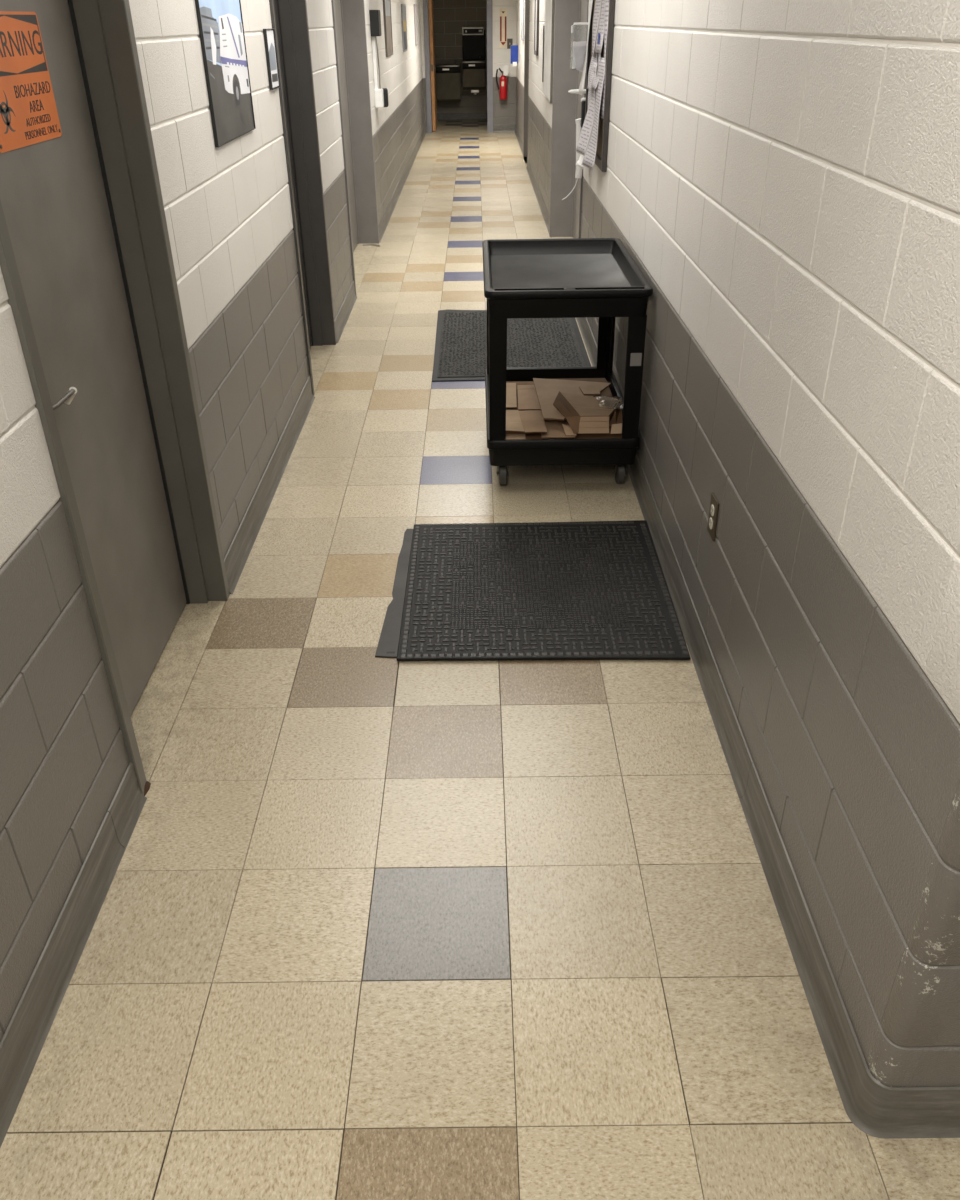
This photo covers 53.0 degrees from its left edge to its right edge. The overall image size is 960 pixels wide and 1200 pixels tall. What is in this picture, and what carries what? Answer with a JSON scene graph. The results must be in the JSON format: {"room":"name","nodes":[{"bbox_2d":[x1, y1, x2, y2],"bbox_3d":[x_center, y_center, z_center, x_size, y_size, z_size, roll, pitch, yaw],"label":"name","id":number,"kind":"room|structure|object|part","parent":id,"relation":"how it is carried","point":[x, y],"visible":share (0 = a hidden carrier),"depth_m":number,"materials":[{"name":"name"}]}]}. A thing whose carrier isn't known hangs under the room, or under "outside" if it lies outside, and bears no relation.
{"room":"laboratory building corridor","nodes":[
{"label":"laboratory building corridor","id":0,"kind":"room"},
{"bbox_2d":[0,0,352,1041],"bbox_3d":[-0.955,-0.564,1.817,0.161,2.460,10.165,-1,31,0],"label":"wall","id":1,"kind":"structure","parent":0,"point":[228,213],"depth_m":2.73,"materials":[{"name":"grey paint"}]},
{"bbox_2d":[0,762,146,1147],"bbox_3d":[-0.838,1.757,0.236,0.020,0.118,5.058,-1,31,0],"label":"baseboard","id":2,"kind":"structure","parent":1,"relation":"attached to","point":[21,1045],"depth_m":1.97,"materials":[{"name":"rubber"}]},
{"bbox_2d":[195,0,255,146],"bbox_3d":[-0.886,-2.047,3.267,0.011,0.864,0.636,-1,31,0],"label":"framed poster","id":3,"kind":"object","parent":1,"relation":"attached to","point":[220,22],"visible":1,"depth_m":3.34,"materials":[{"name":"paper"}]},
{"bbox_2d":[224,375,314,593],"bbox_3d":[-0.861,-0.587,4.117,0.020,0.118,2.001,-1,31,0],"label":"baseboard","id":4,"kind":"structure","parent":1,"relation":"attached to","point":[240,548],"depth_m":3.86,"materials":[{"name":"rubber"}]},
{"bbox_2d":[263,28,279,89],"bbox_3d":[-0.886,-2.305,4.104,0.013,0.223,0.190,-1,31,0],"label":"framed picture","id":5,"kind":"object","parent":1,"relation":"attached to","point":[269,36],"visible":1,"depth_m":4.09},
{"bbox_2d":[267,30,278,86],"bbox_3d":[-0.885,-2.305,4.104,0.001,0.209,0.176,-1,31,0],"label":"print","id":6,"kind":"object","parent":5,"relation":"attached to","point":[272,61],"depth_m":4.10},
{"bbox_2d":[335,280,356,342],"bbox_3d":[-0.874,-1.899,6.289,0.020,0.118,1.126,-1,31,0],"label":"baseboard","id":7,"kind":"structure","parent":1,"relation":"attached to","point":[341,319],"depth_m":6.24,"materials":[{"name":"rubber"}]},
{"bbox_2d":[364,0,424,224],"bbox_3d":[-1.015,-6.627,11.852,0.161,2.460,9.425,-1,31,0],"label":"wall","id":8,"kind":"structure","parent":0,"point":[397,128],"depth_m":10.52,"materials":[{"name":"grey paint"}]},
{"bbox_2d":[369,10,388,107],"bbox_3d":[-0.863,-4.633,8.259,0.104,0.730,0.200,-1,31,0],"label":"intercom","id":9,"kind":"object","parent":8,"relation":"attached to","point":[381,95],"visible":1,"depth_m":8.22,"materials":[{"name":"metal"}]},
{"bbox_3d":[-0.873,-4.614,8.269,0.016,0.396,0.034,15,35,24],"label":"cord","id":10,"kind":"part","parent":9,"relation":"part of","materials":[{"name":"plastic"}]},
{"bbox_2d":[383,0,392,56],"bbox_3d":[-0.918,-5.803,9.567,0.019,0.690,0.750,-1,31,0],"label":"framed picture","id":11,"kind":"object","parent":8,"relation":"attached to","point":[386,3],"visible":1,"depth_m":9.58,"materials":[{"name":"brown paper"}]},
{"bbox_2d":[385,0,391,53],"bbox_3d":[-0.921,-5.803,9.567,0.013,0.658,0.718,-1,31,0],"label":"print","id":12,"kind":"object","parent":11,"relation":"attached to","point":[388,21],"depth_m":9.60},
{"bbox_2d":[378,126,425,241],"bbox_3d":[-0.910,-5.626,12.457,0.020,0.118,9.421,-1,31,0],"label":"baseboard","id":13,"kind":"structure","parent":8,"relation":"attached to","point":[382,226],"depth_m":10.67,"materials":[{"name":"rubber"}]},
{"bbox_2d":[401,4,407,51],"bbox_3d":[-0.930,-7.017,11.813,0.019,0.495,0.650,-1,31,0],"label":"framed picture","id":14,"kind":"object","parent":8,"relation":"attached to","point":[403,6],"visible":1,"depth_m":11.77},
{"bbox_2d":[402,6,406,49],"bbox_3d":[-0.933,-7.017,11.813,0.013,0.463,0.618,-1,31,0],"label":"print","id":15,"kind":"object","parent":14,"relation":"attached to","point":[404,28],"depth_m":11.80},
{"bbox_2d":[413,4,417,45],"bbox_3d":[-0.944,-8.480,14.200,0.019,0.520,0.550,-1,31,0],"label":"framed picture","id":16,"kind":"object","parent":8,"relation":"attached to","point":[415,5],"visible":1,"depth_m":14.09},
{"bbox_2d":[415,6,417,43],"bbox_3d":[-0.947,-8.480,14.200,0.013,0.488,0.518,-1,31,0],"label":"print","id":17,"kind":"object","parent":16,"relation":"attached to","point":[416,24],"depth_m":14.25},
{"bbox_2d":[428,0,486,112],"bbox_3d":[-0.305,-10.356,18.006,3.300,2.460,0.141,-1,31,0],"label":"wall","id":18,"kind":"structure","parent":0,"point":[450,16],"depth_m":17.87,"materials":[{"name":"black paint"}]},
{"bbox_2d":[435,60,460,101],"bbox_3d":[-0.592,-9.746,18.090,0.460,0.686,0.344,-1,31,0],"label":"fountain","id":19,"kind":"object","parent":18,"relation":"attached to","point":[447,75],"visible":0.99,"depth_m":18.00,"materials":[{"name":"brown metal"}]},
{"bbox_2d":[436,64,460,66],"bbox_3d":[-0.595,-9.967,17.960,0.460,0.030,0.330,-1,31,0],"label":"basin","id":20,"kind":"object","parent":19,"relation":"in","point":[438,65],"depth_m":17.82,"materials":[{"name":"metal"}]},
{"bbox_2d":[437,113,486,119],"bbox_3d":[-0.321,-9.312,18.543,3.140,0.118,0.020,-1,31,0],"label":"baseboard","id":21,"kind":"structure","parent":18,"relation":"attached to","point":[440,116],"depth_m":18.55,"materials":[{"name":"rubber"}]},
{"bbox_2d":[462,27,484,94],"bbox_3d":[-0.116,-10.025,17.924,0.430,1.105,0.344,-1,31,0],"label":"fountain","id":22,"kind":"object","parent":18,"relation":"attached to","point":[473,38],"visible":1,"depth_m":17.89,"materials":[{"name":"brown metal"}]},
{"bbox_2d":[462,60,484,62],"bbox_3d":[-0.116,-10.025,17.928,0.430,0.030,0.330,-1,31,0],"label":"basin","id":23,"kind":"object","parent":22,"relation":"in","point":[464,61],"depth_m":17.79,"materials":[{"name":"metal"}]},
{"bbox_2d":[420,0,516,132],"bbox_3d":[-0.182,-9.111,15.944,1.880,2.460,0.141,-1,31,0],"label":"wall","id":24,"kind":"structure","parent":0,"point":[504,111],"depth_m":16.00,"materials":[{"name":"grey paint"}]},
{"bbox_2d":[496,66,508,99],"bbox_3d":[0.369,-8.633,16.062,0.216,0.506,0.157,-1,31,0],"label":"fire extinguisher","id":25,"kind":"object","parent":24,"relation":"attached to","point":[502,86],"visible":1,"depth_m":16.02,"materials":[{"name":"red metal"}]},
{"bbox_2d":[500,8,506,47],"bbox_3d":[0.379,-9.337,15.724,0.116,0.550,0.007,-1,31,0],"label":"sign","id":26,"kind":"object","parent":24,"relation":"attached to","point":[503,11],"visible":1,"depth_m":15.72,"materials":[{"name":"beige plastic"}]},
{"bbox_2d":[493,124,514,131],"bbox_3d":[0.413,-8.075,16.479,0.377,0.118,0.020,-1,31,0],"label":"baseboard","id":27,"kind":"structure","parent":24,"relation":"attached to","point":[496,127],"depth_m":16.48,"materials":[{"name":"rubber"}]},
{"bbox_2d":[507,39,512,48],"bbox_3d":[0.492,-9.147,15.834,0.090,0.144,0.017,-1,31,0],"label":"switch plate","id":28,"kind":"object","parent":24,"relation":"attached to","point":[509,41],"visible":0.9,"depth_m":15.83,"materials":[{"name":"metal"}]},
{"bbox_2d":[0,120,959,1199],"bbox_3d":[0.322,-3.028,8.359,5.600,0.120,24.500,-1,31,0],"label":"floor","id":29,"kind":"structure","parent":0,"point":[367,926],"depth_m":2.12,"materials":[{"name":"beige tile"}]},
{"bbox_2d":[375,529,412,657],"bbox_3d":[-0.087,-0.051,3.319,0.475,0.006,0.867,-1,31,0],"label":"mat","id":30,"kind":"object","parent":29,"relation":"on","point":[387,647],"visible":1,"depth_m":3.18,"materials":[{"name":"grey rubber"}]},
{"bbox_2d":[397,520,690,660],"bbox_3d":[0.192,-0.061,3.313,0.903,0.012,0.939,-1,31,0],"label":"rubber mat","id":31,"kind":"object","parent":30,"relation":"on","point":[587,590],"visible":1,"depth_m":3.23,"materials":[{"name":"black rubber"}]},
{"bbox_2d":[432,309,590,381],"bbox_3d":[0.178,-1.574,5.824,0.910,0.015,1.488,-1,31,0],"label":"entrance mat","id":32,"kind":"object","parent":29,"relation":"on","point":[460,354],"visible":0.73,"depth_m":5.72,"materials":[{"name":"black rubber"}]},
{"bbox_2d":[482,238,652,484],"bbox_3d":[0.329,-1.031,4.145,0.622,0.820,0.980,-1,31,0],"label":"utility cart","id":33,"kind":"object","parent":29,"relation":"on","point":[561,277],"visible":0.83,"depth_m":3.87,"materials":[{"name":"black plastic"}]},
{"bbox_3d":[0.066,-1.287,4.474,0.069,0.515,0.100,-1,31,0],"label":"leg","id":34,"kind":"part","parent":33,"relation":"part of","materials":[{"name":"black plastic"}]},
{"bbox_3d":[0.070,-0.860,3.767,0.069,0.515,0.100,-1,31,0],"label":"leg","id":35,"kind":"part","parent":33,"relation":"part of","materials":[{"name":"black plastic"}]},
{"bbox_2d":[506,380,612,396],"bbox_3d":[0.332,-0.828,4.247,0.550,0.014,0.815,-1,31,0],"label":"cardboard sheet","id":36,"kind":"object","parent":33,"relation":"on","point":[517,382],"visible":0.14,"depth_m":4.57,"materials":[{"name":"brown cardboard"}]},
{"bbox_2d":[525,434,547,438],"bbox_3d":[0.167,-0.789,4.147,0.212,0.025,0.585,-1,31,0],"label":"box","id":37,"kind":"object","parent":36,"relation":"on","point":[527,436],"visible":0.03,"depth_m":3.92,"materials":[{"name":"brown cardboard"}]},
{"bbox_2d":[506,434,525,439],"bbox_3d":[0.123,-0.677,3.928,0.122,0.009,0.115,-1,31,0],"label":"cardboard sheet","id":38,"kind":"object","parent":37,"relation":"on","point":[508,436],"visible":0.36,"depth_m":3.90,"materials":[{"name":"brown cardboard"}]},
{"bbox_2d":[506,389,540,433],"bbox_3d":[0.167,-0.813,4.123,0.190,0.021,0.500,-1,31,0],"label":"box","id":39,"kind":"object","parent":37,"relation":"on","point":[507,432],"visible":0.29,"depth_m":4.09,"materials":[{"name":"brown cardboard"}]},
{"bbox_2d":[506,383,516,407],"bbox_3d":[0.113,-0.896,4.222,0.100,0.009,0.315,-1,31,0],"label":"cardboard sheet","id":40,"kind":"object","parent":39,"relation":"on","point":[511,401],"visible":0.41,"depth_m":4.21,"materials":[{"name":"brown cardboard"}]},
{"bbox_2d":[506,410,524,431],"bbox_3d":[0.124,-0.740,3.980,0.118,0.010,0.240,-1,31,0],"label":"cardboard sheet","id":41,"kind":"object","parent":39,"relation":"on","point":[513,420],"visible":0.59,"depth_m":3.97,"materials":[{"name":"brown cardboard"}]},
{"bbox_2d":[517,385,540,409],"bbox_3d":[0.216,-0.886,4.208,0.110,0.007,0.310,-1,31,0],"label":"cardboard sheet","id":42,"kind":"object","parent":39,"relation":"on","point":[527,395],"visible":0.78,"depth_m":4.19,"materials":[{"name":"brown cardboard"}]},
{"bbox_2d":[519,410,546,432],"bbox_3d":[0.215,-0.735,3.966,0.105,0.008,0.240,-1,31,0],"label":"cardboard sheet","id":43,"kind":"object","parent":39,"relation":"on","point":[533,421],"visible":0.95,"depth_m":3.96,"materials":[{"name":"brown cardboard"}]},
{"bbox_2d":[548,381,621,438],"bbox_3d":[0.432,-0.840,4.220,0.320,0.030,0.650,-1,31,0],"label":"box","id":44,"kind":"object","parent":36,"relation":"on","point":[585,435],"visible":0.19,"depth_m":3.94,"materials":[{"name":"brown cardboard"}]},
{"bbox_2d":[541,419,574,437],"bbox_3d":[0.316,-0.710,3.970,0.135,0.007,0.212,-1,31,0],"label":"cardboard sheet","id":45,"kind":"object","parent":44,"relation":"on","point":[554,428],"visible":0.46,"depth_m":3.95,"materials":[{"name":"brown cardboard"}]},
{"bbox_2d":[553,391,621,435],"bbox_3d":[0.449,-0.780,4.009,0.289,0.072,0.343,-1,31,0],"label":"carton","id":46,"kind":"object","parent":45,"relation":"on","point":[583,413],"visible":0.91,"depth_m":3.91,"materials":[{"name":"cardboard"}]},
{"bbox_3d":[0.467,-0.816,4.010,0.250,0.012,0.305,-1,31,0],"label":"panel","id":47,"kind":"part","parent":46,"relation":"part of","materials":[{"name":"cardboard"}]},
{"bbox_3d":[0.457,-0.705,3.881,0.127,0.064,0.029,-1,31,0],"label":"panel","id":48,"kind":"part","parent":46,"relation":"part of","materials":[{"name":"cardboard"}]},
{"bbox_2d":[595,396,622,408],"bbox_3d":[0.540,-0.820,3.979,0.109,0.015,0.169,-1,31,0],"label":"plastic film","id":49,"kind":"object","parent":46,"relation":"on","point":[606,402],"visible":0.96,"depth_m":3.98,"materials":[{"name":"clear plastic"}]},
{"bbox_2d":[559,378,611,396],"bbox_3d":[0.421,-0.920,4.277,0.300,0.044,0.270,-1,31,0],"label":"box","id":50,"kind":"object","parent":44,"relation":"on","point":[606,392],"visible":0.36,"depth_m":4.35,"materials":[{"name":"brown cardboard"}]},
{"bbox_2d":[533,378,610,419],"bbox_3d":[0.414,-0.871,4.144,0.345,0.012,0.548,-1,31,0],"label":"cardboard sheet","id":51,"kind":"object","parent":50,"relation":"on","point":[547,390],"visible":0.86,"depth_m":4.22,"materials":[{"name":"brown cardboard"}]},
{"bbox_2d":[579,386,599,394],"bbox_3d":[0.481,-0.912,4.189,0.090,0.006,0.110,-1,31,0],"label":"cardboard sheet","id":52,"kind":"object","parent":51,"relation":"on","point":[586,390],"visible":0.96,"depth_m":4.18,"materials":[{"name":"brown cardboard"}]},
{"bbox_2d":[485,366,639,465],"bbox_3d":[0.332,-0.833,4.271,0.612,0.115,0.946,-1,31,0],"label":"tray","id":53,"kind":"object","parent":33,"relation":"on","point":[598,451],"depth_m":3.88,"materials":[{"name":"black plastic"}]},
{"bbox_2d":[482,238,652,318],"bbox_3d":[0.324,-1.337,3.960,0.622,0.104,0.980,-1,31,0],"label":"tray","id":54,"kind":"object","parent":33,"relation":"on","point":[561,277],"depth_m":3.90,"materials":[{"name":"black plastic"}]},
{"bbox_3d":[0.588,-1.294,4.473,0.069,0.515,0.100,-1,31,0],"label":"leg","id":55,"kind":"part","parent":33,"relation":"part of","materials":[{"name":"black plastic"}]},
{"bbox_3d":[0.592,-0.867,3.767,0.069,0.515,0.100,-1,31,0],"label":"leg","id":56,"kind":"part","parent":33,"relation":"part of","materials":[{"name":"black plastic"}]},
{"bbox_2d":[516,0,551,214],"bbox_3d":[0.695,-6.694,11.924,0.178,2.460,9.250,-1,31,0],"label":"wall","id":57,"kind":"structure","parent":0,"point":[539,106],"depth_m":10.69,"materials":[{"name":"grey paint"}]},
{"bbox_2d":[510,45,517,65],"bbox_3d":[0.546,-8.674,15.344,0.114,0.285,0.228,-1,31,0],"label":"holder","id":58,"kind":"object","parent":57,"relation":"attached to","point":[514,48],"visible":1,"depth_m":15.26,"materials":[{"name":"plastic"}]},
{"bbox_2d":[515,124,522,153],"bbox_3d":[0.611,-7.189,15.009,0.020,0.118,3.453,-1,31,0],"label":"baseboard","id":59,"kind":"structure","parent":57,"relation":"attached to","point":[518,136],"depth_m":15.00,"materials":[{"name":"rubber"}]},
{"bbox_2d":[521,0,524,40],"bbox_3d":[0.596,-8.175,13.371,0.021,0.700,0.500,-1,31,0],"label":"framed picture","id":60,"kind":"object","parent":57,"relation":"attached to","point":[522,1],"visible":1,"depth_m":13.44},
{"bbox_2d":[522,0,522,37],"bbox_3d":[0.600,-8.175,13.371,0.013,0.640,0.440,-1,31,0],"label":"print","id":61,"kind":"object","parent":60,"relation":"attached to","point":[522,0],"depth_m":13.45},
{"bbox_2d":[534,0,538,55],"bbox_3d":[0.599,-6.099,10.186,0.021,0.580,0.500,-1,31,0],"label":"framed picture","id":62,"kind":"object","parent":57,"relation":"attached to","point":[536,17],"visible":1,"depth_m":10.13},
{"bbox_2d":[535,0,536,49],"bbox_3d":[0.603,-6.099,10.186,0.013,0.500,0.420,-1,31,0],"label":"print","id":63,"kind":"object","parent":62,"relation":"attached to","point":[535,0],"depth_m":10.23},
{"bbox_2d":[526,158,549,232],"bbox_3d":[0.621,-4.494,10.548,0.020,0.118,4.610,-1,31,0],"label":"baseboard","id":64,"kind":"structure","parent":57,"relation":"attached to","point":[542,205],"depth_m":10.15,"materials":[{"name":"rubber"}]},
{"bbox_2d":[538,0,554,103],"bbox_3d":[0.592,-4.963,8.626,0.059,0.830,1.345,-1,31,0],"label":"board","id":65,"kind":"object","parent":57,"relation":"attached to","point":[548,28],"visible":0.86,"depth_m":8.42,"materials":[{"name":"plastic"}]},
{"bbox_3d":[0.604,-5.109,9.012,0.033,0.460,0.024,-1,31,0],"label":"edge trim","id":66,"kind":"part","parent":65,"relation":"part of","materials":[{"name":"metal"}]},
{"bbox_3d":[0.611,-4.902,8.514,0.023,0.820,1.040,-1,31,0],"label":"white panel","id":67,"kind":"part","parent":65,"relation":"part of","materials":[{"name":"plastic"}]},
{"bbox_3d":[0.610,-4.622,8.061,0.029,0.830,0.024,-1,31,0],"label":"edge trim","id":68,"kind":"part","parent":65,"relation":"part of","materials":[{"name":"metal"}]},
{"bbox_2d":[568,89,585,101],"bbox_3d":[0.570,-2.926,5.583,0.118,0.078,0.040,-1,31,0],"label":"door handle","id":69,"kind":"object","parent":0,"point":[575,91],"visible":0.48,"depth_m":5.57,"materials":[{"name":"white metal"}]},
{"bbox_2d":[580,0,959,1057],"bbox_3d":[0.723,-1.549,3.408,0.161,2.460,5.430,-1,31,0],"label":"wall","id":70,"kind":"structure","parent":0,"point":[782,177],"depth_m":1.88,"materials":[{"name":"grey paint"}]},
{"bbox_2d":[575,118,581,178],"bbox_3d":[0.590,-2.693,5.747,0.054,0.326,0.040,-1,31,0],"label":"paper roll","id":71,"kind":"object","parent":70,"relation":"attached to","point":[578,174],"visible":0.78,"depth_m":5.73,"materials":[{"name":"white paper"}]},
{"bbox_2d":[581,100,584,126],"bbox_3d":[0.611,-2.834,5.615,0.039,0.140,0.070,-1,31,0],"label":"clip","id":72,"kind":"object","parent":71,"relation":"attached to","point":[583,101],"visible":0.45,"depth_m":5.59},
{"bbox_2d":[570,22,587,71],"bbox_3d":[0.568,-3.117,5.439,0.114,0.248,0.100,-1,31,0],"label":"pocket","id":73,"kind":"object","parent":70,"relation":"attached to","point":[579,31],"visible":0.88,"depth_m":5.43,"materials":[{"name":"white plastic"}]},
{"bbox_2d":[585,0,614,171],"bbox_3d":[0.617,-2.817,5.001,0.025,0.975,0.950,-1,31,0],"label":"notice board","id":74,"kind":"object","parent":70,"relation":"attached to","point":[603,125],"visible":0.56,"depth_m":4.76,"materials":[{"name":"black"}]},
{"bbox_2d":[576,154,583,168],"bbox_3d":[0.585,-2.590,5.530,0.050,0.190,0.200,-1,31,0],"label":"paper notice","id":75,"kind":"object","parent":74,"relation":"attached to","point":[579,162],"visible":0.3,"depth_m":5.59,"materials":[{"name":"white paper"}]},
{"bbox_2d":[578,0,592,94],"bbox_3d":[0.585,-3.108,5.275,0.050,0.600,0.144,-3,31,-3],"label":"paper notice","id":76,"kind":"object","parent":74,"relation":"attached to","point":[581,86],"visible":1,"depth_m":5.34,"materials":[{"name":"white paper"}]},
{"bbox_2d":[576,62,596,155],"bbox_3d":[0.565,-2.608,5.115,0.080,0.430,0.210,-1,31,0],"label":"paper notice","id":77,"kind":"object","parent":74,"relation":"attached to","point":[586,130],"visible":0.89,"depth_m":5.15,"materials":[{"name":"white paper"}]},
{"bbox_2d":[588,83,591,106],"bbox_3d":[0.604,-2.758,5.276,0.026,0.280,0.180,-1,31,0],"label":"paper notice","id":78,"kind":"object","parent":74,"relation":"attached to","point":[590,91],"visible":0.25,"depth_m":5.28,"materials":[{"name":"white paper"}]},
{"bbox_2d":[587,41,596,90],"bbox_3d":[0.594,-2.838,5.099,0.033,0.240,0.221,0,31,1],"label":"paper notice","id":79,"kind":"object","parent":74,"relation":"attached to","point":[594,58],"visible":0.7,"depth_m":5.11,"materials":[{"name":"white paper"}]},
{"bbox_2d":[582,57,604,169],"bbox_3d":[0.579,-2.480,4.913,0.067,0.500,0.234,-2,31,-2],"label":"paper notice","id":80,"kind":"object","parent":74,"relation":"attached to","point":[589,158],"visible":1,"depth_m":4.92,"materials":[{"name":"white paper"}]},
{"bbox_2d":[592,0,600,55],"bbox_3d":[0.601,-3.043,4.975,0.028,0.400,0.200,-1,31,0],"label":"paper notice","id":81,"kind":"object","parent":74,"relation":"attached to","point":[596,16],"visible":1,"depth_m":4.99,"materials":[{"name":"white paper"}]},
{"bbox_2d":[591,34,602,88],"bbox_3d":[0.595,-2.736,4.892,0.032,0.240,0.180,-1,31,0],"label":"paper notice","id":82,"kind":"object","parent":74,"relation":"attached to","point":[595,80],"visible":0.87,"depth_m":4.91,"materials":[{"name":"white paper"}]},
{"bbox_3d":[0.623,-2.817,5.001,0.013,0.885,0.860,-1,31,0],"label":"cork panel","id":83,"kind":"part","parent":74,"relation":"part of","materials":[{"name":"white paper"}]},
{"bbox_2d":[595,0,604,52],"bbox_3d":[0.602,-2.942,4.768,0.023,0.400,0.220,-1,31,0],"label":"paper notice","id":84,"kind":"object","parent":74,"relation":"attached to","point":[600,30],"visible":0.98,"depth_m":4.83,"materials":[{"name":"white paper"}]},
{"bbox_2d":[599,0,608,117],"bbox_3d":[0.610,-2.707,4.670,0.018,0.660,0.150,-2,31,-1],"label":"paper notice","id":85,"kind":"object","parent":74,"relation":"attached to","point":[601,113],"visible":0.89,"depth_m":4.68,"materials":[{"name":"white paper"}]},
{"bbox_2d":[576,317,752,797],"bbox_3d":[0.644,-0.751,4.354,0.020,0.118,4.624,-1,31,0],"label":"baseboard","id":86,"kind":"structure","parent":70,"relation":"attached to","point":[738,757],"depth_m":2.95,"materials":[{"name":"rubber"}]},
{"bbox_2d":[707,492,718,541],"bbox_3d":[0.654,-0.234,2.709,0.009,0.117,0.078,-1,31,0],"label":"wall outlet","id":87,"kind":"object","parent":70,"relation":"attached to","point":[714,505],"visible":1,"depth_m":2.69,"materials":[{"name":"brown metal"}]},
{"bbox_2d":[709,517,712,528],"bbox_3d":[0.652,-0.216,2.719,0.003,0.029,0.032,-1,31,0],"label":"receptacle","id":88,"kind":"object","parent":87,"relation":"attached to","point":[710,518],"depth_m":2.72,"materials":[{"name":"beige plastic"}]},
{"bbox_2d":[711,504,713,515],"bbox_3d":[0.651,-0.251,2.698,0.003,0.029,0.032,-1,31,0],"label":"receptacle","id":89,"kind":"object","parent":87,"relation":"attached to","point":[712,505],"depth_m":2.69,"materials":[{"name":"beige plastic"}]},
{"bbox_2d":[837,544,959,1086],"bbox_3d":[1.851,-0.194,1.140,2.388,2.460,0.204,-1,31,0],"label":"wall","id":90,"kind":"structure","parent":0,"point":[917,1044],"depth_m":1.49,"materials":[{"name":"grey paint"}]},
{"bbox_2d":[739,762,959,1138],"bbox_3d":[1.843,0.651,2.006,2.389,0.118,0.853,-1,31,0],"label":"baseboard","id":91,"kind":"structure","parent":90,"relation":"attached to","point":[878,1110],"depth_m":1.80,"materials":[{"name":"rubber"}]},
{"bbox_3d":[-0.986,-3.295,4.218,0.160,0.270,0.980,-1,31,0],"label":"wall","id":92,"kind":"structure","parent":0,"visible":0},
{"bbox_2d":[269,0,336,394],"bbox_3d":[-0.976,-2.242,4.854,0.192,2.190,0.984,-1,31,0],"label":"door","id":93,"kind":"structure","parent":92,"relation":"in","point":[289,19],"depth_m":5.22,"materials":[{"name":"grey metal"}]},
{"bbox_3d":[-0.999,-4.629,6.426,0.160,0.270,1.940,-1,31,0],"label":"wall","id":94,"kind":"structure","parent":0,"visible":0},
{"bbox_2d":[331,0,378,295],"bbox_3d":[-1.009,-3.576,7.062,0.232,2.190,1.944,-1,31,0],"label":"door","id":95,"kind":"structure","parent":94,"relation":"in","point":[349,25],"depth_m":7.83,"materials":[{"name":"grey metal"}]},
{"bbox_3d":[0.693,-4.567,6.287,0.155,0.270,2.620,-1,31,0],"label":"wall","id":96,"kind":"structure","parent":0,"visible":0},
{"bbox_2d":[549,0,588,237],"bbox_3d":[0.741,-3.516,6.923,0.257,2.190,2.622,-1,31,0],"label":"door","id":97,"kind":"structure","parent":96,"relation":"in","point":[565,214],"depth_m":8.07,"materials":[{"name":"grey metal"}]},
{"bbox_2d":[562,178,577,199],"bbox_3d":[0.578,-2.621,6.124,0.126,0.154,0.020,24,39,34],"label":"loose cable","id":98,"kind":"object","parent":97,"relation":"hanging from","point":[577,178],"visible":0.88,"depth_m":6.14,"materials":[{"name":"white plastic"}]},
{"bbox_3d":[0.660,-7.887,11.781,0.155,0.270,1.340,-1,31,0],"label":"wall","id":99,"kind":"structure","parent":0,"visible":0},
{"bbox_2d":[523,0,529,157],"bbox_3d":[0.676,-6.876,12.486,0.152,2.190,1.184,-1,31,0],"label":"door","id":100,"kind":"structure","parent":99,"relation":"in","point":[527,2],"depth_m":12.94,"materials":[{"name":"grey metal"}]},
{"bbox_3d":[-0.971,-1.748,1.659,0.160,0.270,1.000,-1,31,0],"label":"wall","id":101,"kind":"structure","parent":0,"visible":0},
{"bbox_2d":[0,0,229,796],"bbox_3d":[-0.953,-0.695,2.294,0.188,2.190,1.007,-1,31,0],"label":"door","id":102,"kind":"structure","parent":101,"relation":"in","point":[87,265],"depth_m":2.52,"materials":[{"name":"grey metal"}]},
{"bbox_2d":[0,11,61,152],"bbox_3d":[-0.998,-1.125,2.083,0.003,0.253,0.355,-1,31,0],"label":"warning sign","id":103,"kind":"object","parent":102,"relation":"attached to","point":[28,110],"visible":1,"depth_m":2.11,"materials":[{"name":"metal"}]},
{"bbox_3d":[-0.952,-0.457,2.199,0.016,0.011,0.127,1,31,2],"label":"lever arm","id":104,"kind":"part","parent":102,"relation":"part of","materials":[{"name":"metal"}]},
{"bbox_3d":[-0.969,-0.451,2.196,0.042,0.065,0.175,1,31,3],"label":"handle","id":105,"kind":"part","parent":102,"relation":"part of","materials":[{"name":"metal"}]},
{"bbox_3d":[-0.366,-10.046,15.378,1.108,0.270,0.140,-1,31,0],"label":"wall","id":106,"kind":"structure","parent":0,"visible":0},
{"bbox_2d":[423,0,492,132],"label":"door frame","id":107,"kind":"structure","parent":106,"relation":"in","point":[428,22],"depth_m":16.07,"materials":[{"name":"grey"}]}
]}

